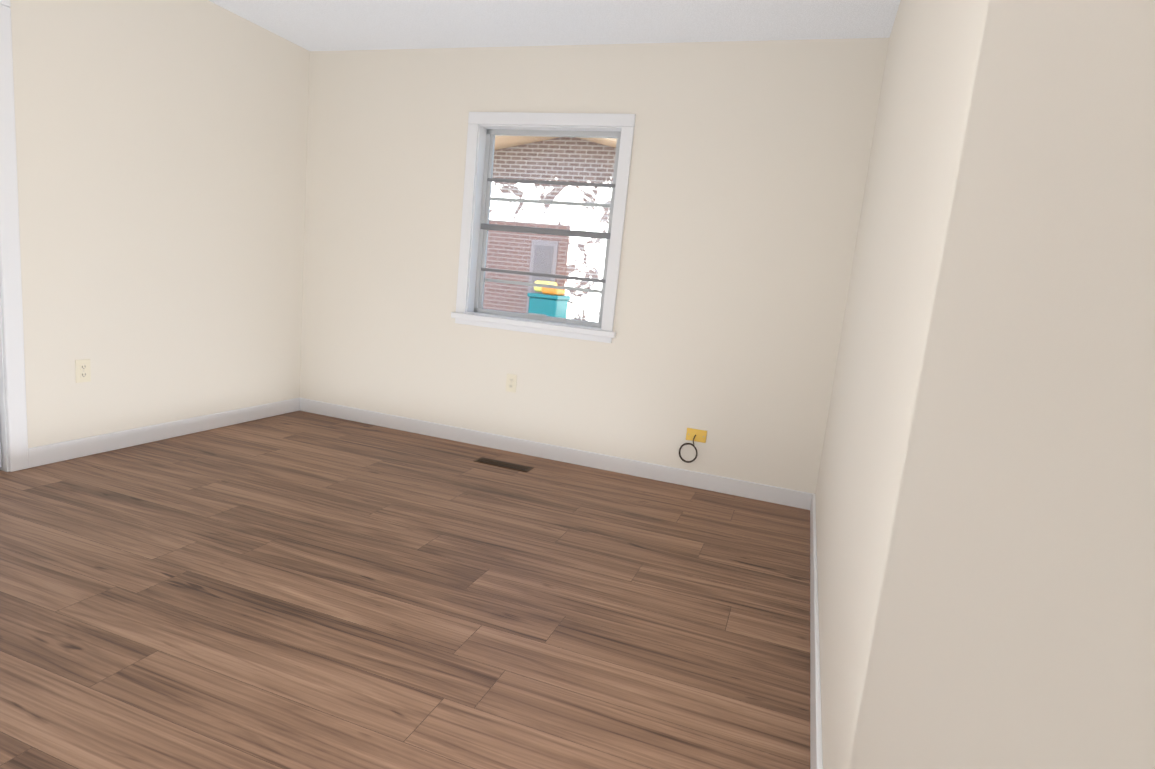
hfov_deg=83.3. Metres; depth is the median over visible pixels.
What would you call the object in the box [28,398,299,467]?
baseboard
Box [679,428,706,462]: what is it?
outlet plate
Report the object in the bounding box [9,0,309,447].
wall
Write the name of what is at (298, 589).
floor
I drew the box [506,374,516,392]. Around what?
outlet
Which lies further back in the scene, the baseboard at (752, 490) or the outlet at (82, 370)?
the baseboard at (752, 490)
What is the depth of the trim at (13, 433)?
2.88 m
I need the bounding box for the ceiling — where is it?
[209,0,900,50]
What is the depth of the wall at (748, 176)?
3.74 m
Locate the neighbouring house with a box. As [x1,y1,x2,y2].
[483,135,616,321]
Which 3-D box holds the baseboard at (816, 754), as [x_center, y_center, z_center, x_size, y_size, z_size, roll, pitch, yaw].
[0.588,0.896,1.597,0.014,0.095,4.230,9,10,18]
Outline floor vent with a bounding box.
[474,457,533,471]
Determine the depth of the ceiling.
3.41 m
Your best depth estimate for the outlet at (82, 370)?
3.23 m
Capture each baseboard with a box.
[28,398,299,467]
[300,398,807,509]
[808,493,822,768]
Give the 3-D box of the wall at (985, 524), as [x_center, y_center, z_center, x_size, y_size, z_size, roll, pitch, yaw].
[0.752,-0.235,1.315,0.150,2.440,4.380,9,10,18]
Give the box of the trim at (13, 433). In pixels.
[0,0,28,471]
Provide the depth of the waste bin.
12.01 m
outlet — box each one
[75,359,90,382]
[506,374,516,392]
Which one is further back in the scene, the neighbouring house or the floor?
the neighbouring house
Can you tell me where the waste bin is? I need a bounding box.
[527,280,569,317]
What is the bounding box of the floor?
[0,411,809,768]
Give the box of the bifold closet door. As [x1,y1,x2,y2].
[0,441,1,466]
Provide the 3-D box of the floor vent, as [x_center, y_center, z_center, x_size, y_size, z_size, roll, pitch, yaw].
[-0.439,0.473,3.858,0.350,0.008,0.105,9,10,18]
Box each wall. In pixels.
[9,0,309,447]
[300,38,888,493]
[815,0,1154,768]
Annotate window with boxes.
[451,112,635,342]

